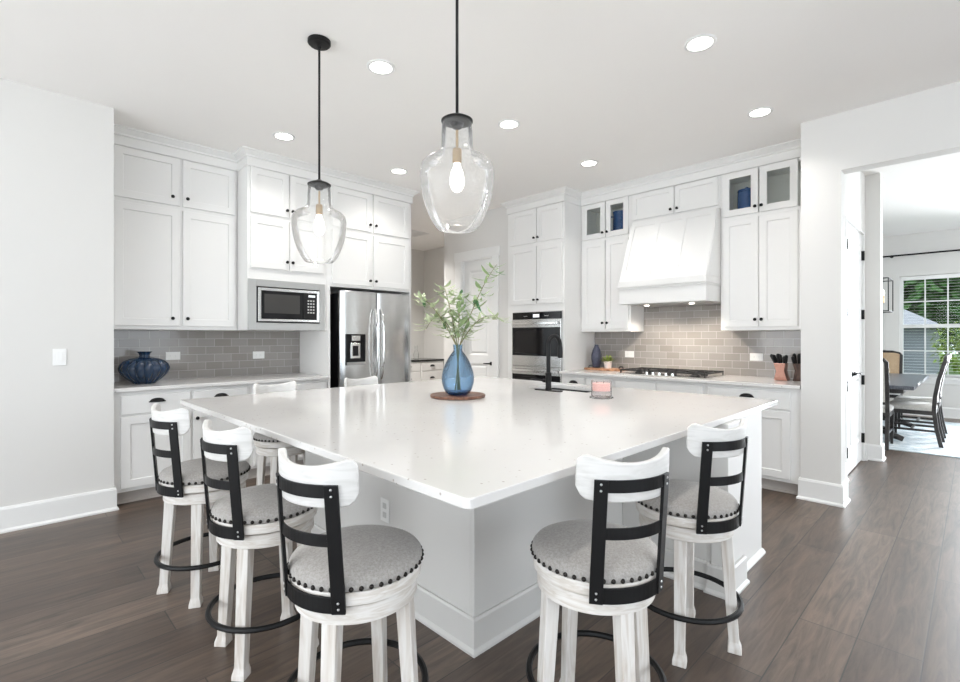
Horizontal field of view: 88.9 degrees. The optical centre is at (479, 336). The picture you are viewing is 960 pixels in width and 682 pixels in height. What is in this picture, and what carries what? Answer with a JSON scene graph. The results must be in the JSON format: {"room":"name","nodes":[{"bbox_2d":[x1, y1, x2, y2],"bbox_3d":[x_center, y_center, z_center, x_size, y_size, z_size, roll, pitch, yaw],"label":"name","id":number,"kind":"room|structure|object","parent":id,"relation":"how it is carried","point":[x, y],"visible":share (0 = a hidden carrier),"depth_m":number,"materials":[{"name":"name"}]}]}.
{"room":"kitchen","nodes":[
{"label":"kitchen","id":0,"kind":"room"},
{"bbox_2d":[0,78,113,506],"bbox_3d":[-4.478,-0.215,2.715,3.835,3.090,0.845,0,0,-45],"label":"wall","id":1,"kind":"structure","parent":0,"point":[57,150],"depth_m":3.51,"materials":[{"name":"white paint"}]},
{"bbox_2d":[0,486,118,533],"bbox_3d":[-4.159,1.244,2.505,3.734,0.172,0.153,0,0,-45],"label":"baseboard","id":2,"kind":"structure","parent":1,"relation":"attached to","point":[59,509],"depth_m":3.51,"materials":[{"name":"white paint"}]},
{"bbox_2d":[53,349,66,365],"bbox_3d":[-3.038,0.145,3.534,0.076,0.120,0.010,0,0,-45],"label":"light switch","id":3,"kind":"object","parent":1,"relation":"attached to","point":[59,355],"visible":1,"depth_m":3.53,"materials":[{"name":"white plastic"}]},
{"bbox_2d":[114,124,419,203],"bbox_3d":[-2.023,-1.688,5.098,3.003,0.145,0.638,0,0,-45],"label":"trim","id":4,"kind":"structure","parent":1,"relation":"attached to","point":[244,156],"depth_m":4.67,"materials":[{"name":"white paint"}]},
{"bbox_2d":[116,144,337,381],"bbox_3d":[-2.320,-0.215,5.352,2.940,3.090,0.120,0,0,-45],"label":"wall","id":5,"kind":"structure","parent":0,"point":[116,144],"depth_m":4.82,"materials":[{"name":"white paint"}]},
{"bbox_2d":[166,352,179,359],"bbox_3d":[-2.922,0.180,4.657,0.120,0.076,0.008,0,0,-45],"label":"wall outlet","id":6,"kind":"object","parent":5,"relation":"attached to","point":[169,355],"visible":0.98,"depth_m":4.66,"materials":[{"name":"white plastic"}]},
{"bbox_2d":[114,144,236,330],"bbox_3d":[-2.830,-0.840,4.511,1.029,1.550,0.361,0,0,-45],"label":"upper cabinet","id":7,"kind":"object","parent":5,"relation":"attached to","point":[175,219],"visible":0.95,"depth_m":4.38,"materials":[{"name":"white paint"}]},
{"bbox_2d":[114,330,299,381],"bbox_3d":[-2.682,0.167,4.905,1.793,0.466,0.008,0,0,-45],"label":"backsplash","id":8,"kind":"structure","parent":5,"relation":"attached to","point":[203,353],"depth_m":4.90,"materials":[{"name":"grey tile"}]},
{"bbox_2d":[253,351,263,358],"bbox_3d":[-2.358,0.192,5.213,0.120,0.076,0.008,0,0,-45],"label":"wall outlet","id":9,"kind":"object","parent":5,"relation":"attached to","point":[258,354],"visible":1,"depth_m":5.21,"materials":[{"name":"white plastic"}]},
{"bbox_2d":[232,165,325,330],"bbox_3d":[-2.087,-0.840,5.059,0.795,1.550,0.619,0,0,-45],"label":"upper cabinet","id":10,"kind":"object","parent":5,"relation":"attached to","point":[267,200],"visible":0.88,"depth_m":4.76,"materials":[{"name":"white paint"}]},
{"bbox_2d":[248,278,324,330],"bbox_3d":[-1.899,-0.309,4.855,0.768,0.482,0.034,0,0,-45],"label":"microwave","id":11,"kind":"object","parent":10,"relation":"in","point":[272,304],"visible":1,"depth_m":4.82,"materials":[{"name":"grey metal"}]},
{"bbox_2d":[411,249,423,357],"bbox_3d":[-2.576,-0.215,8.666,4.100,3.090,0.120,0,0,-45],"label":"wall","id":12,"kind":"structure","parent":0,"point":[417,256],"depth_m":9.88,"materials":[{"name":"white paint"}]},
{"bbox_2d":[424,247,443,368],"bbox_3d":[-0.330,-0.215,9.237,0.100,3.090,2.220,0,0,-45],"label":"wall","id":13,"kind":"structure","parent":0,"point":[433,258],"depth_m":9.77,"materials":[{"name":"white paint"}]},
{"bbox_2d":[0,0,959,250],"bbox_3d":[1.497,-1.800,4.144,14.550,0.080,12.400,0,0,-45],"label":"ceiling","id":14,"kind":"structure","parent":0,"point":[614,84],"depth_m":3.32,"materials":[{"name":"paint"}]},
{"bbox_2d":[273,132,294,140],"bbox_3d":[-1.716,-1.756,4.282,0.184,0.008,0.184,0,0,-45],"label":"recessed light","id":15,"kind":"object","parent":14,"relation":"in","point":[284,136],"visible":1,"depth_m":4.28,"materials":[{"name":"white"}]},
{"bbox_2d":[291,34,346,263],"bbox_3d":[-0.955,-1.103,2.906,0.314,1.314,0.314,0,0,-45],"label":"pendant light","id":16,"kind":"object","parent":14,"relation":"hanging from","point":[318,42],"visible":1,"depth_m":2.90,"materials":[{"name":"glass"}]},
{"bbox_2d":[316,191,322,214],"bbox_3d":[-0.955,-0.796,2.906,0.040,0.140,0.040,0,0,-45],"label":"socket","id":17,"kind":"object","parent":16,"relation":"attached to","point":[319,207],"depth_m":2.89,"materials":[{"name":"gold metal"}]},
{"bbox_2d":[366,59,394,74],"bbox_3d":[-0.646,-1.756,3.187,0.184,0.008,0.184,0,0,-45],"label":"recessed light","id":18,"kind":"object","parent":14,"relation":"in","point":[376,66],"visible":1,"depth_m":3.18,"materials":[{"name":"white paint"}]},
{"bbox_2d":[390,168,407,173],"bbox_3d":[-0.859,-1.756,5.184,0.184,0.008,0.184,0,0,-45],"label":"recessed light","id":19,"kind":"object","parent":14,"relation":"in","point":[394,170],"visible":1,"depth_m":5.18,"materials":[{"name":"white"}]},
{"bbox_2d":[411,230,428,236],"bbox_3d":[-1.143,-1.754,8.281,0.400,0.012,0.400,0,0,-45],"label":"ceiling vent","id":20,"kind":"object","parent":14,"relation":"in","point":[414,233],"visible":0.55,"depth_m":8.27,"materials":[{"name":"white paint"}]},
{"bbox_2d":[420,0,493,232],"bbox_3d":[-0.097,-1.107,2.070,0.314,1.304,0.314,0,0,-45],"label":"pendant light","id":21,"kind":"object","parent":14,"relation":"hanging from","point":[457,121],"visible":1,"depth_m":2.09,"materials":[{"name":"glass"}]},
{"bbox_2d":[452,130,461,163],"bbox_3d":[-0.097,-0.805,2.070,0.040,0.140,0.040,0,0,-45],"label":"socket","id":22,"kind":"object","parent":21,"relation":"attached to","point":[457,152],"depth_m":2.06,"materials":[{"name":"gold metal"}]},
{"bbox_2d":[498,119,519,128],"bbox_3d":[0.239,-1.756,4.040,0.184,0.008,0.184,0,0,-45],"label":"recessed light","id":23,"kind":"object","parent":14,"relation":"in","point":[507,123],"visible":1,"depth_m":4.03,"materials":[{"name":"white"}]},
{"bbox_2d":[580,160,597,166],"bbox_3d":[1.103,-1.756,4.946,0.184,0.008,0.184,0,0,-45],"label":"recessed light","id":24,"kind":"object","parent":14,"relation":"in","point":[587,163],"visible":1,"depth_m":4.94,"materials":[{"name":"white"}]},
{"bbox_2d":[683,34,716,52],"bbox_3d":[1.317,-1.756,2.927,0.184,0.008,0.184,0,0,-45],"label":"recessed light","id":25,"kind":"object","parent":14,"relation":"in","point":[702,42],"visible":1,"depth_m":2.92,"materials":[{"name":"white"}]},
{"bbox_2d":[747,107,773,117],"bbox_3d":[2.190,-1.756,3.825,0.184,0.008,0.184,0,0,-45],"label":"recessed light","id":26,"kind":"object","parent":14,"relation":"in","point":[761,111],"visible":1,"depth_m":3.82,"materials":[{"name":"white"}]},
{"bbox_2d":[883,277,892,312],"bbox_3d":[5.493,-1.052,6.820,0.512,1.416,0.372,0,0,-45],"label":"lantern chandelier","id":27,"kind":"object","parent":14,"relation":"hanging from","point":[884,277],"visible":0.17,"depth_m":6.74,"materials":[{"name":"black metal"}]},
{"bbox_2d":[0,414,959,681],"bbox_3d":[1.497,1.360,4.144,14.550,0.060,12.400,0,0,-45],"label":"floor","id":28,"kind":"structure","parent":0,"point":[868,589],"depth_m":2.39,"materials":[{"name":"brown wood"}]},
{"bbox_2d":[114,384,249,504],"bbox_3d":[-2.702,0.880,4.378,1.022,0.898,0.691,0,0,-45],"label":"base cabinet","id":29,"kind":"object","parent":28,"relation":"on","point":[134,477],"visible":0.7,"depth_m":3.96,"materials":[{"name":"white paint"}]},
{"bbox_2d":[114,372,328,392],"bbox_3d":[-2.433,0.415,4.651,1.791,0.030,0.701,0,0,-45],"label":"countertop","id":30,"kind":"structure","parent":29,"relation":"on","point":[127,386],"depth_m":4.49,"materials":[{"name":"white stone"}]},
{"bbox_2d":[117,351,169,383],"bbox_3d":[-2.908,0.263,4.239,0.381,0.273,0.381,0,0,-45],"label":"ceramic vase","id":31,"kind":"object","parent":30,"relation":"on","point":[143,369],"visible":1,"depth_m":4.13,"materials":[{"name":"ceramic"}]},
{"bbox_2d":[149,403,250,608],"bbox_3d":[-1.468,0.836,2.604,0.479,0.986,0.465,0,0,-45],"label":"bar stool","id":32,"kind":"object","parent":28,"relation":"on","point":[181,483],"visible":0.82,"depth_m":2.43,"materials":[{"name":"white wood"}]},
{"bbox_2d":[159,458,248,484],"bbox_3d":[-1.463,0.701,2.609,0.422,0.062,0.422,0,0,-45],"label":"seat cushion","id":33,"kind":"object","parent":32,"relation":"on","point":[191,473],"depth_m":2.48,"materials":[{"name":"grey fabric"}]},
{"bbox_2d":[200,419,318,681],"bbox_3d":[-0.923,0.836,2.102,0.479,0.986,0.465,0,0,-45],"label":"bar stool","id":34,"kind":"object","parent":28,"relation":"on","point":[245,520],"visible":0.84,"depth_m":1.92,"materials":[{"name":"white wood"}]},
{"bbox_2d":[211,483,310,523],"bbox_3d":[-0.918,0.701,2.107,0.422,0.062,0.422,0,0,-45],"label":"seat cushion","id":35,"kind":"object","parent":34,"relation":"on","point":[259,502],"depth_m":1.97,"materials":[{"name":"grey fabric"}]},
{"bbox_2d":[253,381,304,484],"bbox_3d":[-1.440,0.836,3.597,0.465,0.986,0.480,0,0,-45],"label":"bar stool","id":36,"kind":"object","parent":28,"relation":"on","point":[266,446],"visible":0.25,"depth_m":3.46,"materials":[{"name":"white wood"}]},
{"bbox_2d":[253,432,280,441],"bbox_3d":[-1.435,0.701,3.592,0.422,0.062,0.422,0,0,-45],"label":"seat cushion","id":37,"kind":"object","parent":36,"relation":"on","point":[257,437],"depth_m":3.40,"materials":[{"name":"grey fabric"}]},
{"bbox_2d":[248,379,326,478],"bbox_3d":[-2.064,0.880,5.007,0.766,0.898,0.691,0,0,-45],"label":"base cabinet","id":38,"kind":"object","parent":28,"relation":"on","point":[320,383],"visible":0.02,"depth_m":4.72,"materials":[{"name":"white paint"}]},
{"bbox_2d":[275,448,428,681],"bbox_3d":[-0.407,0.836,1.596,0.479,0.986,0.465,0,0,-45],"label":"bar stool","id":39,"kind":"object","parent":28,"relation":"on","point":[339,576],"visible":1,"depth_m":1.44,"materials":[{"name":"white wood"}]},
{"bbox_2d":[288,525,421,591],"bbox_3d":[-0.402,0.701,1.601,0.422,0.062,0.422,0,0,-45],"label":"seat cushion","id":40,"kind":"object","parent":39,"relation":"on","point":[376,558],"depth_m":1.49,"materials":[{"name":"grey fabric"}]},
{"bbox_2d":[300,185,410,387],"bbox_3d":[-1.400,-0.143,5.693,1.140,2.944,0.683,0,0,-45],"label":"tall cabinet","id":41,"kind":"object","parent":28,"relation":"on","point":[374,256],"visible":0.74,"depth_m":5.47,"materials":[{"name":"white paint"}]},
{"bbox_2d":[344,376,377,386],"bbox_3d":[-0.913,0.836,4.117,0.465,0.986,0.480,0,0,-45],"label":"bar stool","id":42,"kind":"object","parent":28,"relation":"on","point":[371,380],"visible":0.07,"depth_m":4.29,"materials":[{"name":"white wood"}]},
{"bbox_2d":[330,290,408,387],"bbox_3d":[-1.343,0.416,5.680,0.909,1.824,0.724,0,0,-45],"label":"refrigerator","id":43,"kind":"object","parent":28,"relation":"on","point":[369,331],"visible":0.53,"depth_m":5.40,"materials":[{"name":"silver metal"}]},
{"bbox_2d":[411,358,443,380],"bbox_3d":[-1.514,0.877,9.153,1.695,0.904,0.658,0,0,-45],"label":"base cabinet","id":44,"kind":"object","parent":28,"relation":"on","point":[422,369],"visible":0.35,"depth_m":9.24,"materials":[{"name":"white paint"}]},
{"bbox_2d":[305,389,765,657],"bbox_3d":[0.304,0.887,3.084,1.959,0.883,2.251,0,0,-45],"label":"kitchen island","id":45,"kind":"object","parent":28,"relation":"on","point":[477,585],"visible":0.39,"depth_m":2.31,"materials":[{"name":"paint"}]},
{"bbox_2d":[381,497,388,522],"bbox_3d":[-0.492,0.896,2.531,0.005,0.117,0.075,0,0,-45],"label":"outlet plate","id":46,"kind":"object","parent":45,"relation":"attached to","point":[384,500],"depth_m":2.53,"materials":[{"name":"white plastic"}]},
{"bbox_2d":[180,376,777,508],"bbox_3d":[-0.016,0.430,3.221,2.790,0.030,2.790,0,0,-45],"label":"island countertop","id":47,"kind":"structure","parent":45,"relation":"on","point":[517,438],"depth_m":2.32,"materials":[{"name":"white stone"}]},
{"bbox_2d":[430,391,484,399],"bbox_3d":[-0.153,0.405,3.377,0.380,0.020,0.380,0,0,-45],"label":"round tray","id":48,"kind":"object","parent":47,"relation":"on","point":[438,395],"visible":0.84,"depth_m":3.27,"materials":[{"name":"brown wood"}]},
{"bbox_2d":[442,344,473,395],"bbox_3d":[-0.153,0.225,3.377,0.224,0.345,0.224,0,0,-45],"label":"glass vase","id":49,"kind":"object","parent":48,"relation":"on","point":[465,358],"visible":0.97,"depth_m":3.42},
{"bbox_2d":[412,290,462,389],"bbox_3d":[-0.297,0.026,3.376,0.352,0.683,0.242,0,0,-23],"label":"leafy branch","id":50,"kind":"object","parent":49,"relation":"in","point":[423,300],"visible":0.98,"depth_m":3.36,"materials":[{"name":"green plant"}]},
{"bbox_2d":[413,311,465,389],"bbox_3d":[-0.294,0.091,3.451,0.244,0.553,0.423,0,0,-45],"label":"leafy branch","id":51,"kind":"object","parent":49,"relation":"in","point":[428,319],"visible":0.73,"depth_m":3.41,"materials":[{"name":"green plant"}]},
{"bbox_2d":[433,280,466,389],"bbox_3d":[-0.208,-0.015,3.426,0.229,0.764,0.229,0,0,-34],"label":"leafy branch","id":52,"kind":"object","parent":49,"relation":"in","point":[449,282],"visible":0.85,"depth_m":3.40,"materials":[{"name":"green plant"}]},
{"bbox_2d":[442,289,475,389],"bbox_3d":[-0.144,0.017,3.334,0.230,0.701,0.235,0,0,-45],"label":"leafy branch","id":53,"kind":"object","parent":49,"relation":"in","point":[462,321],"visible":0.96,"depth_m":3.32,"materials":[{"name":"green plant"}]},
{"bbox_2d":[456,262,505,385],"bbox_3d":[0.007,-0.078,3.395,0.327,0.891,0.232,0,0,27],"label":"leafy branch","id":54,"kind":"object","parent":49,"relation":"in","point":[476,302],"visible":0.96,"depth_m":3.38,"materials":[{"name":"green plant"}]},
{"bbox_2d":[454,307,509,389],"bbox_3d":[0.020,0.073,3.380,0.397,0.589,0.250,0,0,-6],"label":"leafy branch","id":55,"kind":"object","parent":49,"relation":"in","point":[492,316],"visible":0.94,"depth_m":3.38,"materials":[{"name":"green plant"}]},
{"bbox_2d":[531,334,562,391],"bbox_3d":[0.557,0.196,3.814,0.200,0.438,0.266,0,0,-45],"label":"faucet","id":56,"kind":"object","parent":47,"relation":"on","point":[548,374],"visible":1,"depth_m":3.77,"materials":[{"name":"black metal"}]},
{"bbox_2d":[552,388,593,392],"bbox_3d":[0.721,0.543,3.969,0.346,0.194,0.556,0,0,-45],"label":"sink","id":57,"kind":"object","parent":47,"relation":"in","point":[552,388],"visible":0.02,"depth_m":4.16,"materials":[{"name":"black"}]},
{"bbox_2d":[590,380,612,398],"bbox_3d":[0.826,0.354,3.328,0.160,0.120,0.160,0,0,-45],"label":"candle","id":58,"kind":"object","parent":47,"relation":"on","point":[596,386],"visible":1,"depth_m":3.29,"materials":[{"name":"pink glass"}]},
{"bbox_2d":[508,201,594,378],"bbox_3d":[0.902,-0.143,6.348,0.701,2.944,0.911,0,0,-45],"label":"tall cabinet","id":59,"kind":"object","parent":28,"relation":"on","point":[544,242],"visible":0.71,"depth_m":6.02,"materials":[{"name":"white paint"}]},
{"bbox_2d":[511,310,562,388],"bbox_3d":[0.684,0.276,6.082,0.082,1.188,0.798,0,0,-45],"label":"wall oven","id":60,"kind":"object","parent":59,"relation":"in","point":[531,331],"visible":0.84,"depth_m":6.08,"materials":[{"name":"grey metal"}]},
{"bbox_2d":[562,374,613,391],"bbox_3d":[1.437,0.880,5.749,0.761,0.898,0.686,0,0,-45],"label":"base cabinet","id":61,"kind":"object","parent":28,"relation":"on","point":[566,378],"visible":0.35,"depth_m":5.52,"materials":[{"name":"white paint"}]},
{"bbox_2d":[526,447,668,681],"bbox_3d":[0.393,0.836,1.644,0.465,0.986,0.482,0,0,-45],"label":"bar stool","id":62,"kind":"object","parent":28,"relation":"on","point":[596,566],"visible":1,"depth_m":1.48,"materials":[{"name":"white wood"}]},
{"bbox_2d":[532,520,657,583],"bbox_3d":[0.387,0.701,1.650,0.422,0.062,0.422,0,0,-45],"label":"seat cushion","id":63,"kind":"object","parent":62,"relation":"on","point":[562,550],"depth_m":1.53,"materials":[{"name":"grey fabric"}]},
{"bbox_2d":[614,377,705,393],"bbox_3d":[2.016,0.880,5.162,0.761,0.898,0.958,0,0,-45],"label":"base cabinet","id":64,"kind":"object","parent":28,"relation":"on","point":[660,385],"visible":0.1,"depth_m":4.88,"materials":[{"name":"white paint"}]},
{"bbox_2d":[636,419,748,668],"bbox_3d":[0.912,0.836,2.159,0.465,0.986,0.481,0,0,-45],"label":"bar stool","id":65,"kind":"object","parent":28,"relation":"on","point":[697,512],"visible":0.77,"depth_m":1.99,"materials":[{"name":"white wood"}]},
{"bbox_2d":[640,479,738,518],"bbox_3d":[0.906,0.701,2.164,0.422,0.062,0.422,0,0,-45],"label":"seat cushion","id":66,"kind":"object","parent":65,"relation":"on","point":[683,503],"depth_m":2.03,"materials":[{"name":"grey fabric"}]},
{"bbox_2d":[706,383,800,494],"bbox_3d":[2.622,0.880,4.547,0.761,0.898,0.765,0,0,-45],"label":"base cabinet","id":67,"kind":"object","parent":28,"relation":"on","point":[780,423],"visible":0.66,"depth_m":4.15,"materials":[{"name":"white paint"}]},
{"bbox_2d":[559,369,800,388],"bbox_3d":[2.047,0.415,5.139,0.771,0.030,2.414,0,0,-45],"label":"countertop","id":68,"kind":"structure","parent":67,"relation":"on","point":[770,382],"depth_m":4.67,"materials":[{"name":"white stone"}]},
{"bbox_2d":[584,365,623,370],"bbox_3d":[1.513,0.372,5.908,0.210,0.056,0.490,0,0,-45],"label":"serving board","id":69,"kind":"object","parent":68,"relation":"on","point":[588,367],"visible":0.88,"depth_m":5.84,"materials":[{"name":"brown wood"}]},
{"bbox_2d":[591,345,601,367],"bbox_3d":[1.431,0.234,6.005,0.128,0.282,0.128,0,0,-45],"label":"bud vase","id":70,"kind":"object","parent":69,"relation":"on","point":[596,355],"visible":1,"depth_m":5.96,"materials":[{"name":"ceramic"}]},
{"bbox_2d":[600,355,614,367],"bbox_3d":[1.524,0.288,5.870,0.189,0.174,0.195,0,0,-7],"label":"potted succulent","id":71,"kind":"object","parent":69,"relation":"on","point":[607,361],"visible":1,"depth_m":5.83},
{"bbox_2d":[604,361,611,367],"bbox_3d":[1.534,0.333,5.865,0.100,0.086,0.100,0,0,-45],"label":"pot","id":72,"kind":"object","parent":71,"relation":"on","point":[607,364],"depth_m":5.83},
{"bbox_2d":[617,367,724,378],"bbox_3d":[1.990,0.373,5.136,0.555,0.051,0.920,0,0,-45],"label":"gas cooktop","id":73,"kind":"object","parent":68,"relation":"in","point":[643,371],"visible":1,"depth_m":5.03,"materials":[{"name":"silver metal"}]},
{"bbox_2d":[770,354,789,380],"bbox_3d":[2.774,0.275,4.520,0.170,0.248,0.133,0,0,-45],"label":"knife block","id":74,"kind":"object","parent":68,"relation":"on","point":[781,373],"visible":1,"depth_m":4.48,"materials":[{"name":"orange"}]},
{"bbox_2d":[791,353,800,380],"bbox_3d":[2.914,0.273,4.434,0.170,0.252,0.135,0,0,-45],"label":"knife block","id":75,"kind":"object","parent":68,"relation":"on","point":[796,361],"visible":0.62,"depth_m":4.42,"materials":[{"name":"brown wood"}]},
{"bbox_2d":[883,418,959,457],"bbox_3d":[5.777,1.324,6.960,3.000,0.010,2.900,0,0,-45],"label":"area rug","id":76,"kind":"object","parent":28,"relation":"on","point":[921,442],"visible":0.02,"depth_m":6.17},
{"bbox_2d":[883,358,893,449],"bbox_3d":[4.758,0.767,6.018,0.573,1.103,0.470,0,0,-45],"label":"dining chair","id":77,"kind":"object","parent":76,"relation":"on","point":[888,410],"visible":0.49,"depth_m":5.74,"materials":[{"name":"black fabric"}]},
{"bbox_2d":[883,350,902,418],"bbox_3d":[6.481,0.767,7.878,0.573,1.103,0.470,0,0,-45],"label":"dining chair","id":78,"kind":"object","parent":76,"relation":"on","point":[895,359],"visible":0.14,"depth_m":7.92,"materials":[{"name":"beige fabric"}]},
{"bbox_2d":[883,373,928,440],"bbox_3d":[5.487,0.942,6.898,2.500,0.743,1.120,0,0,-45],"label":"dining table","id":79,"kind":"object","parent":76,"relation":"on","point":[898,383],"visible":0.16,"depth_m":6.25,"materials":[{"name":"wood"}]},
{"bbox_2d":[889,355,948,447],"bbox_3d":[5.493,0.767,6.137,0.470,1.103,0.573,0,0,-45],"label":"dining chair","id":80,"kind":"object","parent":76,"relation":"on","point":[921,408],"visible":0.8,"depth_m":5.98,"materials":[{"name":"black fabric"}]},
{"bbox_2d":[894,353,951,437],"bbox_3d":[6.048,0.767,6.684,0.470,1.103,0.573,0,0,-45],"label":"dining chair","id":81,"kind":"object","parent":76,"relation":"on","point":[899,397],"visible":0.44,"depth_m":6.66,"materials":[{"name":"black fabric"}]},
{"bbox_2d":[444,206,516,378],"bbox_3d":[0.444,-0.215,7.491,1.450,3.090,1.355,0,0,-45],"label":"wall","id":82,"kind":"structure","parent":0,"point":[493,230],"depth_m":6.90,"materials":[{"name":"white paint"}]},
{"bbox_2d":[454,246,499,377],"bbox_3d":[-0.007,0.045,7.000,0.162,2.570,0.910,0,0,-45],"label":"door","id":83,"kind":"structure","parent":82,"relation":"in","point":[482,354],"depth_m":6.96,"materials":[{"name":"white paint"}]},
{"bbox_2d":[584,157,799,378],"bbox_3d":[2.057,-0.215,5.790,0.140,3.090,3.332,0,0,-45],"label":"wall","id":84,"kind":"structure","parent":0,"point":[799,157],"depth_m":5.36,"materials":[{"name":"white paint"}]},
{"bbox_2d":[581,195,643,331],"bbox_3d":[1.580,-0.840,5.905,0.363,1.550,0.664,0,0,-45],"label":"upper cabinet","id":85,"kind":"object","parent":84,"relation":"attached to","point":[603,250],"visible":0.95,"depth_m":5.80,"materials":[{"name":"white paint"}]},
{"bbox_2d":[611,210,622,230],"bbox_3d":[1.657,-1.339,5.868,0.180,0.312,0.240,0,0,-45],"label":"pitcher","id":86,"kind":"object","parent":85,"relation":"on","point":[617,216],"visible":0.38,"depth_m":5.78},
{"bbox_2d":[617,208,720,307],"bbox_3d":[2.050,-0.808,5.189,0.675,0.946,0.932,0,0,-45],"label":"range hood","id":87,"kind":"object","parent":84,"relation":"attached to","point":[675,260],"visible":0.85,"depth_m":4.97,"materials":[{"name":"white paint"}]},
{"bbox_2d":[631,175,720,224],"bbox_3d":[2.155,-1.448,5.321,0.363,0.333,0.972,0,0,-45],"label":"upper cabinet","id":88,"kind":"object","parent":84,"relation":"attached to","point":[703,194],"visible":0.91,"depth_m":5.17,"materials":[{"name":"white paint"}]},
{"bbox_2d":[595,304,800,378],"bbox_3d":[2.325,0.005,5.413,0.008,0.790,2.416,0,0,-45],"label":"backsplash","id":89,"kind":"structure","parent":84,"relation":"attached to","point":[676,337],"depth_m":5.37,"materials":[{"name":"grey tile"}]},
{"bbox_2d":[750,353,762,360],"bbox_3d":[2.788,0.202,4.932,0.008,0.076,0.120,0,0,-45],"label":"wall outlet","id":90,"kind":"object","parent":84,"relation":"attached to","point":[753,356],"visible":1,"depth_m":4.93,"materials":[{"name":"white plastic"}]},
{"bbox_2d":[721,157,800,330],"bbox_3d":[2.769,-0.840,4.698,0.363,1.550,0.773,0,0,-45],"label":"upper cabinet","id":91,"kind":"object","parent":84,"relation":"attached to","point":[761,242],"visible":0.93,"depth_m":4.63,"materials":[{"name":"white paint"}]},
{"bbox_2d":[737,187,750,208],"bbox_3d":[2.651,-1.337,4.860,0.168,0.308,0.168,0,0,-45],"label":"canister","id":92,"kind":"object","parent":91,"relation":"on","point":[743,195],"visible":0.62,"depth_m":4.81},
{"bbox_2d":[846,171,864,232],"bbox_3d":[3.488,-0.215,4.745,1.830,3.090,0.165,0,0,-45],"label":"wall","id":93,"kind":"structure","parent":0,"point":[855,181],"depth_m":4.94,"materials":[{"name":"white paint"}]},
{"bbox_2d":[846,216,864,473],"bbox_3d":[3.714,0.105,4.940,1.055,2.449,0.205,0,0,-45],"label":"door","id":94,"kind":"structure","parent":93,"relation":"in","point":[850,225],"depth_m":4.82,"materials":[{"name":"white paint"}]},
{"bbox_2d":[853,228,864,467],"bbox_3d":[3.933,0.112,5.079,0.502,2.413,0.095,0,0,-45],"label":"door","id":95,"kind":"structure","parent":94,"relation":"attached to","point":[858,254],"depth_m":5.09,"materials":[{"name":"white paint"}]},
{"bbox_2d":[865,173,882,444],"bbox_3d":[3.653,-0.215,6.002,0.170,3.090,1.982,0,0,-45],"label":"wall","id":96,"kind":"structure","parent":0,"point":[873,182],"depth_m":5.29,"materials":[{"name":"white paint"}]},
{"bbox_2d":[865,443,885,461],"bbox_3d":[3.678,1.244,5.936,0.283,0.172,1.910,0,0,-45],"label":"baseboard","id":97,"kind":"structure","parent":96,"relation":"attached to","point":[873,452],"depth_m":5.26,"materials":[{"name":"white paint"}]},
{"bbox_2d":[801,81,959,484],"bbox_3d":[4.540,-0.215,2.239,0.190,3.090,5.213,0,0,-45],"label":"wall","id":98,"kind":"structure","parent":0,"point":[924,124],"depth_m":3.88,"materials":[{"name":"white paint"}]},
{"bbox_2d":[500,138,800,214],"bbox_3d":[1.603,-1.688,5.391,0.408,0.145,3.399,0,0,-45],"label":"trim","id":99,"kind":"structure","parent":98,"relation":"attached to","point":[788,150],"depth_m":5.25,"materials":[{"name":"white paint"}]},
{"bbox_2d":[796,462,850,507],"bbox_3d":[3.037,1.244,4.228,0.898,0.172,0.326,0,0,-45],"label":"baseboard","id":100,"kind":"structure","parent":98,"relation":"attached to","point":[827,493],"depth_m":3.91,"materials":[{"name":"white paint"}]},
{"bbox_2d":[883,228,959,407],"bbox_3d":[8.481,-0.215,7.308,0.140,3.090,6.900,0,0,-45],"label":"wall","id":101,"kind":"structure","parent":0,"point":[894,268],"depth_m":8.31,"materials":[{"name":"white paint"}]},
{"bbox_2d":[883,249,959,257],"bbox_3d":[7.309,-1.400,8.329,0.093,0.050,3.400,0,0,-45],"label":"curtain rod","id":102,"kind":"object","parent":101,"relation":"attached to","point":[890,256],"visible":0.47,"depth_m":8.19,"materials":[{"name":"black metal"}]},
{"bbox_2d":[900,273,959,384],"bbox_3d":[7.701,-0.130,8.049,0.170,1.820,1.330,0,0,-45],"label":"window","id":103,"kind":"structure","parent":101,"relation":"in","point":[949,379],"depth_m":8.27,"materials":[{"name":"white paint"}]},
{"bbox_2d":[902,273,959,374],"bbox_3d":[7.682,-0.210,8.030,0.045,1.640,1.150,0,0,-45],"label":"window blind","id":104,"kind":"object","parent":103,"relation":"attached to","point":[958,274],"visible":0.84,"depth_m":8.17,"materials":[{"name":"plastic"}]},
{"bbox_2d":[903,407,959,418],"bbox_3d":[8.414,1.244,7.256,0.028,0.172,6.680,0,0,-45],"label":"baseboard","id":105,"kind":"structure","parent":101,"relation":"attached to","point":[953,413],"depth_m":8.00,"materials":[{"name":"white paint"}]},
{"label":"outside","id":106,"kind":"structure","parent":0,"visible":0},
{"bbox_2d":[937,354,959,374],"bbox_3d":[25.437,1.780,32.099,58.700,0.100,70.000,0,0,-45],"label":"ground","id":107,"kind":"structure","parent":106,"point":[951,372],"depth_m":26.86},
{"bbox_2d":[904,309,952,373],"bbox_3d":[15.280,-0.270,25.808,11.000,4.000,13.700,0,0,-45],"label":"house","id":108,"kind":"structure","parent":107,"relation":"on","point":[915,339],"depth_m":18.12,"materials":[{"name":"grey"}]},
{"bbox_2d":[904,277,959,353],"bbox_3d":[28.250,-4.524,30.003,11.451,12.525,8.646,0,0,26],"label":"tree","id":109,"kind":"object","parent":107,"relation":"on","point":[937,313],"visible":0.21,"depth_m":28.76,"materials":[{"name":"green plant"}]},
{"bbox_2d":[930,321,959,373],"bbox_3d":[12.746,0.459,12.742,1.291,2.556,1.665,0,0,-45],"label":"tree","id":110,"kind":"object","parent":107,"relation":"on","point":[955,360],"visible":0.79,"depth_m":12.98,"materials":[{"name":"green plant"}]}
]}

